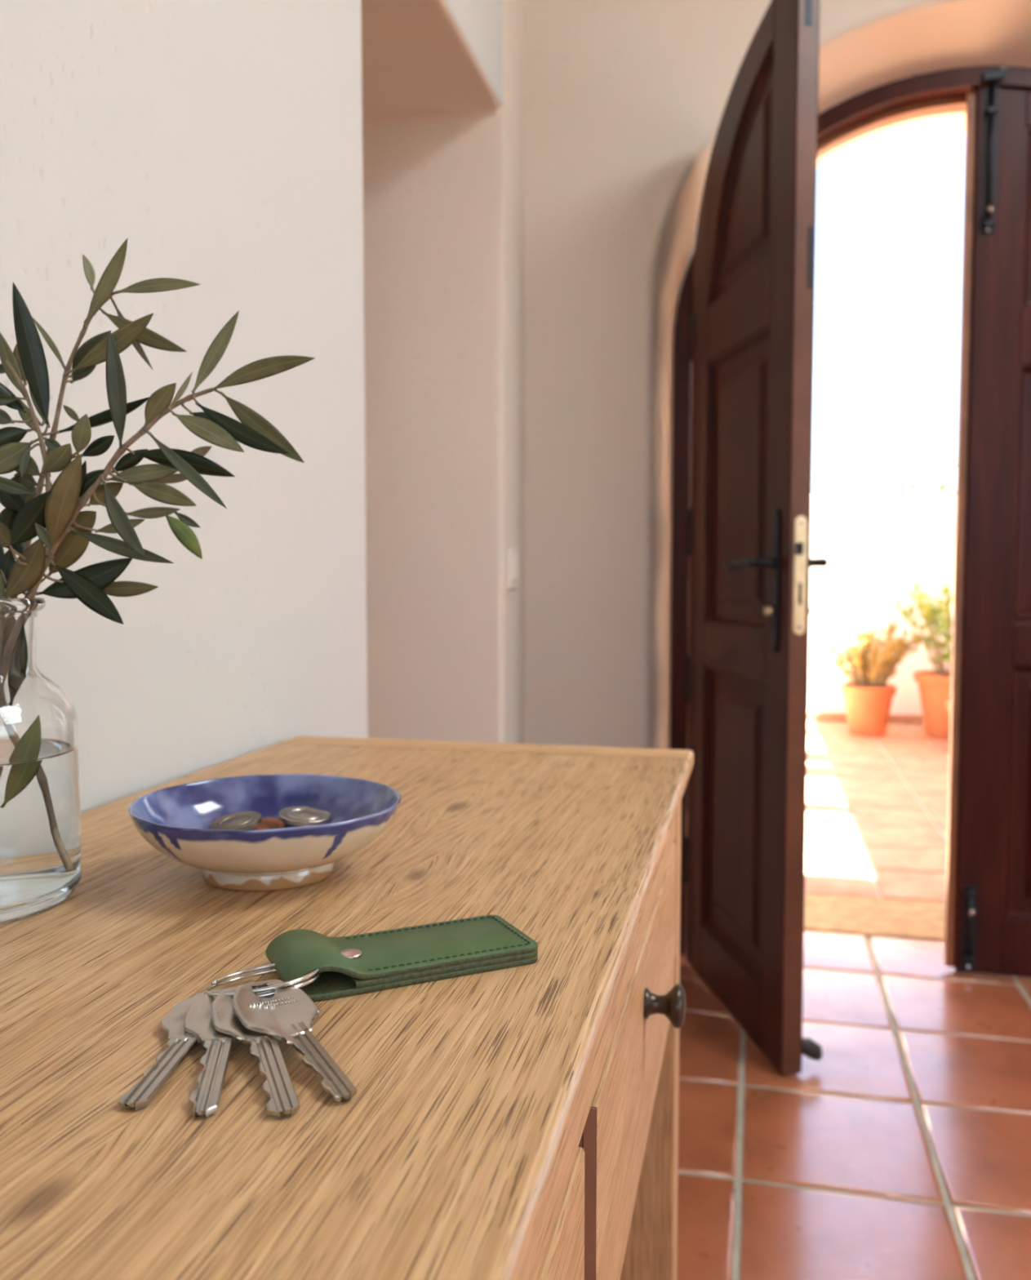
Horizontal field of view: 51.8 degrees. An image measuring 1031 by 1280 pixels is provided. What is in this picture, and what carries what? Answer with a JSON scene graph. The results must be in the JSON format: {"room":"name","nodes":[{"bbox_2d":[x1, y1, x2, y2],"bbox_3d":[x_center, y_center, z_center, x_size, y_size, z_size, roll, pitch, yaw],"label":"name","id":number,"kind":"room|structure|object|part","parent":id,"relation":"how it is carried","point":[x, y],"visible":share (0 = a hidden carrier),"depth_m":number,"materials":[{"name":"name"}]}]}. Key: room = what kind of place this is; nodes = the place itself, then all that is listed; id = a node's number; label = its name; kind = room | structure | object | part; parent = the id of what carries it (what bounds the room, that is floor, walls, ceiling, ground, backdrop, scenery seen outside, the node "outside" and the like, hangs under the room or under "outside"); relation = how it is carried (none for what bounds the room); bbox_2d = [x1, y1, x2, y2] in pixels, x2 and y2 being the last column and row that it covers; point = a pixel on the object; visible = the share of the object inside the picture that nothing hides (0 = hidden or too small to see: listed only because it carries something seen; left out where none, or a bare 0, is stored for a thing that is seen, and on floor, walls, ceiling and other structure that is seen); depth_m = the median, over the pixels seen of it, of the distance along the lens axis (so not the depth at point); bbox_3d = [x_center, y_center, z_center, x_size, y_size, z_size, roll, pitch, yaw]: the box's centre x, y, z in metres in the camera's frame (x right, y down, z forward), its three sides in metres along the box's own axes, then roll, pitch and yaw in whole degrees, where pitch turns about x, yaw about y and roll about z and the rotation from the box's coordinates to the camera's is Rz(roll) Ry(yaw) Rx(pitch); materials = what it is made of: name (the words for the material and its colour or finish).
{"room":"entrance hall","nodes":[
{"label":"entrance hall","id":0,"kind":"room"},
{"bbox_2d":[0,0,524,813],"bbox_3d":[-0.899,-0.434,0.383,1.000,2.740,4.800,1,4,13],"label":"wall","id":1,"kind":"structure","parent":0,"point":[345,178],"depth_m":1.08,"materials":[{"name":"white paint"}]},
{"bbox_2d":[508,548,519,588],"bbox_3d":[-0.004,-0.145,2.149,0.014,0.080,0.080,1,4,13],"label":"light switch","id":2,"kind":"object","parent":1,"relation":"attached to","point":[513,553],"visible":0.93,"depth_m":2.13,"materials":[{"name":"beige plastic"}]},
{"bbox_2d":[524,0,1030,749],"bbox_3d":[1.931,-0.560,2.414,3.820,2.740,0.720,1,4,13],"label":"wall","id":3,"kind":"structure","parent":0,"point":[625,100],"depth_m":2.43,"materials":[{"name":"beige paint"}]},
{"bbox_2d":[683,0,828,1074],"bbox_3d":[0.475,-0.215,2.224,0.159,2.024,0.628,0,4,-8],"label":"door","id":4,"kind":"structure","parent":3,"relation":"in","point":[752,317],"depth_m":2.11,"materials":[{"name":"brown wood"}]},
{"bbox_3d":[0.476,0.731,2.274,0.042,0.129,0.372,0,4,-8],"label":"rail","id":5,"kind":"part","parent":4,"relation":"part of","materials":[{"name":"brown wood"}]},
{"bbox_3d":[0.476,0.367,2.252,0.033,0.612,0.384,0,4,-8],"label":"panel","id":6,"kind":"part","parent":4,"relation":"part of","materials":[{"name":"brown wood"}]},
{"bbox_3d":[0.476,0.020,2.230,0.042,0.095,0.372,0,4,-8],"label":"rail","id":7,"kind":"part","parent":4,"relation":"part of","materials":[{"name":"brown wood"}]},
{"bbox_3d":[0.476,-0.318,2.209,0.033,0.594,0.384,0,4,-8],"label":"panel","id":8,"kind":"part","parent":4,"relation":"part of","materials":[{"name":"brown wood"}]},
{"bbox_3d":[0.476,-0.670,2.188,0.042,0.123,0.372,0,4,-8],"label":"rail","id":9,"kind":"part","parent":4,"relation":"part of","materials":[{"name":"brown wood"}]},
{"bbox_3d":[0.432,-0.144,2.033,0.021,0.025,0.132,0,4,-8],"label":"lever","id":10,"kind":"part","parent":4,"relation":"part of","materials":[{"name":"black metal"}]},
{"bbox_3d":[0.476,-0.969,2.169,0.042,0.484,0.372,0,4,-8],"label":"head rail","id":11,"kind":"part","parent":4,"relation":"part of","materials":[{"name":"brown wood"}]},
{"bbox_3d":[0.476,-0.930,2.172,0.033,0.411,0.384,0,4,-8],"label":"panel","id":12,"kind":"part","parent":4,"relation":"part of","materials":[{"name":"brown wood"}]},
{"bbox_3d":[0.485,-0.110,1.980,0.006,0.265,0.027,0,4,-8],"label":"plate","id":13,"kind":"part","parent":4,"relation":"part of","materials":[{"name":"black metal"}]},
{"bbox_3d":[0.517,-0.117,1.928,0.023,0.215,0.004,0,4,-8],"label":"plate","id":14,"kind":"part","parent":4,"relation":"part of","materials":[{"name":"silver metal"}]},
{"bbox_3d":[0.569,-0.145,2.052,0.021,0.025,0.132,0,4,-8],"label":"lever","id":15,"kind":"part","parent":4,"relation":"part of","materials":[{"name":"black metal"}]},
{"bbox_2d":[670,64,1030,955],"bbox_3d":[1.007,-0.256,2.474,1.318,2.085,0.117,1,4,13],"label":"trim","id":16,"kind":"structure","parent":3,"relation":"attached to","point":[939,92],"depth_m":2.53,"materials":[{"name":"brown wood"}]},
{"bbox_2d":[804,893,945,941],"bbox_3d":[1.119,0.786,2.896,1.320,0.054,0.332,1,4,13],"label":"door threshold","id":17,"kind":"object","parent":3,"relation":"attached to","point":[868,917],"depth_m":2.91,"materials":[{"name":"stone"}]},
{"bbox_2d":[944,80,1030,977],"bbox_3d":[1.297,-0.228,2.381,0.578,2.030,0.072,1,4,13],"label":"door","id":18,"kind":"structure","parent":3,"relation":"in","point":[988,902],"depth_m":2.43,"materials":[{"name":"brown wood"}]},
{"bbox_3d":[1.020,-0.158,2.467,0.003,0.170,0.018,1,4,13],"label":"strike plate","id":19,"kind":"part","parent":18,"relation":"part of","materials":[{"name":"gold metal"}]},
{"bbox_3d":[1.062,0.673,2.482,0.030,0.199,0.005,1,4,13],"label":"bolt plate","id":20,"kind":"part","parent":18,"relation":"part of","materials":[{"name":"black metal"}]},
{"bbox_3d":[1.059,0.666,2.472,0.012,0.173,0.012,1,4,13],"label":"bolt rod","id":21,"kind":"part","parent":18,"relation":"part of","materials":[{"name":"black metal"}]},
{"bbox_3d":[1.058,0.629,2.462,0.016,0.016,0.020,1,4,13],"label":"bolt knob","id":22,"kind":"part","parent":18,"relation":"part of","materials":[{"name":"metal"}]},
{"bbox_3d":[1.062,-1.076,2.374,0.030,0.325,0.005,1,4,13],"label":"bolt plate","id":23,"kind":"part","parent":18,"relation":"part of","materials":[{"name":"black metal"}]},
{"bbox_3d":[1.059,-1.088,2.363,0.012,0.311,0.012,1,4,13],"label":"bolt rod","id":24,"kind":"part","parent":18,"relation":"part of","materials":[{"name":"black metal"}]},
{"bbox_3d":[1.058,-0.958,2.364,0.016,0.016,0.020,1,4,13],"label":"bolt knob","id":25,"kind":"part","parent":18,"relation":"part of","materials":[{"name":"metal"}]},
{"bbox_3d":[1.307,0.720,2.453,0.344,0.129,0.042,1,4,13],"label":"rail","id":26,"kind":"part","parent":18,"relation":"part of","materials":[{"name":"brown wood"}]},
{"bbox_3d":[1.307,0.356,2.430,0.355,0.612,0.033,1,4,13],"label":"panel","id":27,"kind":"part","parent":18,"relation":"part of","materials":[{"name":"brown wood"}]},
{"bbox_3d":[1.307,0.009,2.409,0.344,0.095,0.042,1,4,13],"label":"rail","id":28,"kind":"part","parent":18,"relation":"part of","materials":[{"name":"brown wood"}]},
{"bbox_3d":[1.307,-0.329,2.388,0.355,0.594,0.033,1,4,13],"label":"panel","id":29,"kind":"part","parent":18,"relation":"part of","materials":[{"name":"brown wood"}]},
{"bbox_3d":[1.307,-0.681,2.366,0.344,0.123,0.042,1,4,13],"label":"rail","id":30,"kind":"part","parent":18,"relation":"part of","materials":[{"name":"brown wood"}]},
{"bbox_3d":[1.307,-0.941,2.350,0.355,0.411,0.033,1,4,13],"label":"panel","id":31,"kind":"part","parent":18,"relation":"part of","materials":[{"name":"brown wood"}]},
{"bbox_3d":[1.307,-0.980,2.348,0.344,0.484,0.042,1,4,13],"label":"head rail","id":32,"kind":"part","parent":18,"relation":"part of","materials":[{"name":"brown wood"}]},
{"bbox_2d":[620,931,1030,1279],"bbox_3d":[0.911,0.966,0.085,4.900,0.061,5.251,1,4,13],"label":"floor","id":33,"kind":"structure","parent":0,"point":[903,1152],"depth_m":1.81,"materials":[{"name":"orange tile"}]},
{"bbox_2d":[0,735,693,1279],"bbox_3d":[-0.147,0.523,0.500,0.414,0.775,1.161,1,4,13],"label":"console table","id":34,"kind":"object","parent":33,"relation":"on","point":[520,1122],"visible":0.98,"depth_m":0.41,"materials":[{"name":"brown wood"}]},
{"bbox_2d":[0,595,81,923],"bbox_3d":[-0.279,0.056,0.531,0.110,0.154,0.110,-1,4,-19],"label":"glass vase","id":35,"kind":"object","parent":34,"relation":"on","point":[40,791],"visible":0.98,"depth_m":0.51,"materials":[{"name":"clear glass"}]},
{"bbox_2d":[0,282,149,871],"bbox_3d":[-0.227,-0.031,0.527,0.088,0.286,0.045,1,4,13],"label":"branch","id":36,"kind":"object","parent":35,"relation":"in","point":[24,517],"visible":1,"depth_m":0.52,"materials":[{"name":"green plant"}]},
{"bbox_3d":[-0.237,-0.014,0.526,0.049,0.252,0.029,1,4,13],"label":"stem","id":37,"kind":"part","parent":36,"relation":"part of","materials":[{"name":"green plant"}]},
{"bbox_2d":[13,238,199,598],"bbox_3d":[-0.215,-0.090,0.541,0.112,0.215,0.036,1,4,13],"label":"branch","id":38,"kind":"object","parent":35,"relation":"in","point":[85,359],"visible":0.96,"depth_m":0.53,"materials":[{"name":"green plant"}]},
{"bbox_3d":[-0.235,-0.081,0.540,0.075,0.197,0.023,1,4,13],"label":"stem","id":39,"kind":"part","parent":38,"relation":"part of","materials":[{"name":"green plant"}]},
{"bbox_2d":[20,310,315,671],"bbox_3d":[-0.186,-0.041,0.528,0.173,0.248,0.047,0,4,-5],"label":"branch","id":40,"kind":"object","parent":35,"relation":"in","point":[91,584],"visible":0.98,"depth_m":0.53,"materials":[{"name":"green plant"}]},
{"bbox_3d":[-0.209,-0.022,0.533,0.126,0.209,0.025,0,4,-8],"label":"stem","id":41,"kind":"part","parent":40,"relation":"part of","materials":[{"name":"green plant"}]},
{"bbox_2d":[118,991,204,1110],"bbox_3d":[-0.116,0.140,0.367,0.028,0.004,0.083,0,4,4],"label":"key","id":42,"kind":"object","parent":34,"relation":"on","point":[180,1042],"visible":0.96,"depth_m":0.35,"materials":[{"name":"silver metal"}]},
{"bbox_3d":[-0.118,0.141,0.351,0.011,0.002,0.050,-2,5,4],"label":"blade","id":43,"kind":"part","parent":42,"relation":"part of","materials":[{"name":"silver metal"}]},
{"bbox_2d":[183,989,238,1117],"bbox_3d":[-0.102,0.139,0.363,0.028,0.007,0.084,0,4,-8],"label":"key","id":44,"kind":"object","parent":34,"relation":"on","point":[198,1022],"visible":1,"depth_m":0.35,"materials":[{"name":"silver metal"}]},
{"bbox_3d":[-0.100,0.141,0.346,0.011,0.002,0.051,-1,7,-8],"label":"blade","id":45,"kind":"part","parent":44,"relation":"part of","materials":[{"name":"silver metal"}]},
{"bbox_2d":[210,986,299,1117],"bbox_3d":[-0.086,0.137,0.360,0.028,0.010,0.085,-1,4,-23],"label":"key","id":46,"kind":"object","parent":34,"relation":"on","point":[283,1101],"visible":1,"depth_m":0.35,"materials":[{"name":"silver metal"}]},
{"bbox_3d":[-0.080,0.140,0.345,0.011,0.002,0.052,1,8,-23],"label":"blade","id":47,"kind":"part","parent":46,"relation":"part of","materials":[{"name":"silver metal"}]},
{"bbox_2d":[204,963,322,999],"bbox_3d":[-0.098,0.132,0.411,0.045,0.013,0.045,1,4,13],"label":"ring","id":48,"kind":"object","parent":34,"relation":"on","point":[221,981],"visible":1,"depth_m":0.41,"materials":[{"name":"metal"}]},
{"bbox_2d":[128,773,401,891],"bbox_3d":[-0.137,0.108,0.584,0.144,0.043,0.140,-2,4,-25],"label":"ceramic bowl","id":49,"kind":"object","parent":34,"relation":"on","point":[175,820],"visible":0.98,"depth_m":0.56,"materials":[{"name":"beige ceramic"}]},
{"bbox_2d":[209,811,262,830],"bbox_3d":[-0.161,0.105,0.612,0.029,0.008,0.029,3,5,41],"label":"coin","id":50,"kind":"object","parent":49,"relation":"in","point":[244,820],"visible":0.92,"depth_m":0.61,"materials":[{"name":"silver metal"}]},
{"bbox_2d":[248,817,285,830],"bbox_3d":[-0.149,0.110,0.622,0.028,0.007,0.028,2,4,28],"label":"coin","id":51,"kind":"object","parent":49,"relation":"in","point":[267,823],"visible":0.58,"depth_m":0.62,"materials":[{"name":"orange metal"}]},
{"bbox_2d":[278,806,330,826],"bbox_3d":[-0.125,0.104,0.626,0.030,0.006,0.030,2,4,29],"label":"coin","id":52,"kind":"object","parent":49,"relation":"in","point":[293,815],"visible":0.98,"depth_m":0.62,"materials":[{"name":"silver metal"}]},
{"bbox_2d":[231,979,356,1102],"bbox_3d":[-0.075,0.136,0.363,0.028,0.013,0.078,-2,4,-34],"label":"key","id":53,"kind":"object","parent":34,"relation":"on","point":[289,1016],"visible":1,"depth_m":0.37,"materials":[{"name":"silver metal"}]},
{"bbox_3d":[-0.066,0.139,0.349,0.011,0.002,0.046,1,10,-34],"label":"blade","id":54,"kind":"part","parent":53,"relation":"part of","materials":[{"name":"silver metal"}]},
{"bbox_2d":[265,915,537,1001],"bbox_3d":[-0.047,0.131,0.450,0.107,0.014,0.047,-2,4,-25],"label":"key fob","id":55,"kind":"object","parent":34,"relation":"on","point":[372,962],"visible":0.99,"depth_m":0.44,"materials":[{"name":"green leather"}]},
{"bbox_3d":[-0.033,0.271,0.212,0.020,0.100,0.466,1,4,13],"label":"drawer","id":56,"kind":"part","parent":34,"relation":"part of","materials":[{"name":"brown wood"}]},
{"bbox_3d":[0.022,0.186,0.457,0.020,0.036,0.997,1,4,13],"label":"rail","id":57,"kind":"part","parent":34,"relation":"part of","materials":[{"name":"brown wood"}]},
{"bbox_3d":[0.079,0.241,0.702,0.020,0.100,0.474,1,4,13],"label":"drawer","id":58,"kind":"part","parent":34,"relation":"part of","materials":[{"name":"brown wood"}]},
{"bbox_3d":[0.022,0.332,0.466,0.020,0.048,0.997,1,4,13],"label":"rail","id":59,"kind":"part","parent":34,"relation":"part of","materials":[{"name":"brown wood"}]},
{"bbox_3d":[0.126,0.508,0.991,0.048,0.744,0.050,1,4,13],"label":"leg","id":60,"kind":"part","parent":34,"relation":"part of","materials":[{"name":"brown wood"}]},
{"bbox_3d":[0.095,0.230,0.669,0.026,0.027,0.027,1,4,13],"label":"drawer knob","id":61,"kind":"part","parent":34,"relation":"part of","materials":[{"name":"brown metal"}]},
{"label":"outside","id":62,"kind":"structure","parent":0,"visible":0},
{"bbox_3d":[3.661,0.001,18.302,24.000,0.220,22.750,1,4,13],"label":"ground","id":63,"kind":"structure","parent":62,"visible":0},
{"bbox_2d":[880,459,956,494],"bbox_3d":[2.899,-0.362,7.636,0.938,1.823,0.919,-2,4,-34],"label":"shrub","id":64,"kind":"object","parent":63,"relation":"on","point":[945,483],"visible":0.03,"depth_m":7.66,"materials":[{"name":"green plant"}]},
{"bbox_3d":[3.025,-0.334,7.595,0.156,1.770,0.014,0,4,-2],"label":"stem","id":65,"kind":"part","parent":64,"relation":"part of","materials":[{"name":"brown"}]},
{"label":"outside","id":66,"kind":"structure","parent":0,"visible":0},
{"bbox_2d":[804,720,949,902],"bbox_3d":[0.984,0.663,5.149,5.800,0.081,4.020,1,4,13],"label":"floor","id":67,"kind":"structure","parent":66,"point":[877,811],"depth_m":4.17,"materials":[{"name":"tile"}]},
{"bbox_2d":[817,617,924,736],"bbox_3d":[2.084,0.213,6.244,0.587,0.684,0.602,1,4,13],"label":"potted plant","id":68,"kind":"object","parent":67,"relation":"on","point":[868,699],"visible":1,"depth_m":6.15,"materials":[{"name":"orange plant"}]},
{"bbox_3d":[1.909,0.181,6.283,0.220,0.250,0.014,1,4,15],"label":"stem","id":69,"kind":"part","parent":68,"relation":"part of","materials":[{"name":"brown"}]},
{"bbox_3d":[1.925,0.186,6.172,0.173,0.254,0.129,1,4,13],"label":"stem","id":70,"kind":"part","parent":68,"relation":"part of","materials":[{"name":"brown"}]},
{"bbox_3d":[1.969,0.125,6.311,0.159,0.356,0.073,1,4,13],"label":"stem","id":71,"kind":"part","parent":68,"relation":"part of","materials":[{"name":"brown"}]},
{"bbox_3d":[1.966,0.113,6.213,0.137,0.391,0.066,1,4,13],"label":"stem","id":72,"kind":"part","parent":68,"relation":"part of","materials":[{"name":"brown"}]},
{"bbox_3d":[1.982,0.165,6.135,0.097,0.298,0.155,1,4,13],"label":"stem","id":73,"kind":"part","parent":68,"relation":"part of","materials":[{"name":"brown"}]},
{"bbox_3d":[2.014,0.110,6.187,0.074,0.400,0.083,1,4,13],"label":"stem","id":74,"kind":"part","parent":68,"relation":"part of","materials":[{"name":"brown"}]},
{"bbox_3d":[2.019,0.141,6.165,0.014,0.341,0.121,3,5,41],"label":"stem","id":75,"kind":"part","parent":68,"relation":"part of","materials":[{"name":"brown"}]},
{"bbox_3d":[2.052,0.125,6.149,0.014,0.375,0.117,1,4,16],"label":"stem","id":76,"kind":"part","parent":68,"relation":"part of","materials":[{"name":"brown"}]},
{"bbox_3d":[2.078,0.410,6.252,0.316,0.290,0.316,1,4,13],"label":"pot","id":77,"kind":"part","parent":68,"relation":"part of","materials":[{"name":"ceramic"}]},
{"bbox_3d":[2.055,0.123,6.113,0.017,0.384,0.158,1,4,13],"label":"stem","id":78,"kind":"part","parent":68,"relation":"part of","materials":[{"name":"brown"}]},
{"bbox_3d":[2.079,0.161,6.151,0.036,0.303,0.110,1,4,13],"label":"stem","id":79,"kind":"part","parent":68,"relation":"part of","materials":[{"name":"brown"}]},
{"bbox_3d":[2.072,0.191,6.070,0.013,0.256,0.212,0,4,1],"label":"stem","id":80,"kind":"part","parent":68,"relation":"part of","materials":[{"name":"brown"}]},
{"bbox_3d":[2.108,0.157,6.096,0.084,0.320,0.166,1,4,13],"label":"stem","id":81,"kind":"part","parent":68,"relation":"part of","materials":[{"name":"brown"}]},
{"bbox_3d":[2.121,0.168,6.059,0.109,0.304,0.207,1,4,13],"label":"stem","id":82,"kind":"part","parent":68,"relation":"part of","materials":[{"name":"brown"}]},
{"bbox_3d":[2.189,0.150,6.105,0.175,0.333,0.134,1,4,13],"label":"stem","id":83,"kind":"part","parent":68,"relation":"part of","materials":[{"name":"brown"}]},
{"bbox_3d":[2.192,0.153,6.102,0.179,0.327,0.138,1,4,13],"label":"stem","id":84,"kind":"part","parent":68,"relation":"part of","materials":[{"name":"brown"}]},
{"bbox_3d":[2.227,0.159,6.144,0.209,0.311,0.080,1,4,13],"label":"stem","id":85,"kind":"part","parent":68,"relation":"part of","materials":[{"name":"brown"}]},
{"bbox_2d":[808,493,955,724],"bbox_3d":[1.418,-0.173,7.013,5.800,1.520,0.200,1,4,13],"label":"wall","id":86,"kind":"structure","parent":67,"relation":"on","point":[875,547],"depth_m":6.70,"materials":[{"name":"white paint"}]},
{"bbox_2d":[807,711,923,724],"bbox_3d":[1.004,0.479,7.037,5.000,0.055,0.015,1,4,13],"label":"baseboard","id":87,"kind":"structure","parent":86,"relation":"attached to","point":[812,716],"depth_m":6.78,"materials":[{"name":"ceramic"}]},
{"bbox_2d":[894,580,953,740],"bbox_3d":[2.523,0.069,6.115,0.619,0.987,0.775,1,4,13],"label":"potted plant","id":88,"kind":"object","parent":67,"relation":"on","point":[935,686],"visible":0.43,"depth_m":6.04,"materials":[{"name":"yellow plant"}]},
{"bbox_3d":[2.367,0.020,6.234,0.263,0.417,0.013,3,4,38],"label":"stem","id":89,"kind":"part","parent":88,"relation":"part of","materials":[{"name":"green plant"}]},
{"bbox_3d":[2.425,0.029,6.282,0.184,0.393,0.190,1,4,13],"label":"stem","id":90,"kind":"part","parent":88,"relation":"part of","materials":[{"name":"green plant"}]},
{"bbox_3d":[2.341,-0.012,6.032,0.217,0.505,0.144,1,4,13],"label":"stem","id":91,"kind":"part","parent":88,"relation":"part of","materials":[{"name":"green plant"}]},
{"bbox_3d":[2.353,0.008,5.979,0.189,0.471,0.203,1,4,13],"label":"stem","id":92,"kind":"part","parent":88,"relation":"part of","materials":[{"name":"green plant"}]},
{"bbox_3d":[2.532,0.378,6.126,0.447,0.370,0.447,1,4,13],"label":"pot","id":93,"kind":"part","parent":88,"relation":"part of","materials":[{"name":"ceramic"}]},
{"bbox_3d":[2.496,-0.006,6.289,0.013,0.460,0.239,-1,4,-10],"label":"stem","id":94,"kind":"part","parent":88,"relation":"part of","materials":[{"name":"green plant"}]},
{"bbox_3d":[2.560,0.020,6.316,0.013,0.407,0.267,0,4,7],"label":"stem","id":95,"kind":"part","parent":88,"relation":"part of","materials":[{"name":"green plant"}]},
{"bbox_3d":[2.439,-0.026,5.960,0.084,0.540,0.200,1,4,13],"label":"stem","id":96,"kind":"part","parent":88,"relation":"part of","materials":[{"name":"green plant"}]},
{"bbox_3d":[2.444,0.027,5.970,0.014,0.433,0.203,2,4,34],"label":"stem","id":97,"kind":"part","parent":88,"relation":"part of","materials":[{"name":"green plant"}]},
{"bbox_2d":[945,698,951,714],"bbox_3d":[2.466,0.379,5.607,0.364,0.431,0.364,1,4,13],"label":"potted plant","id":98,"kind":"object","parent":67,"relation":"on","point":[948,702],"visible":0.02,"depth_m":5.62,"materials":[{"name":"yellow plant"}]}
]}

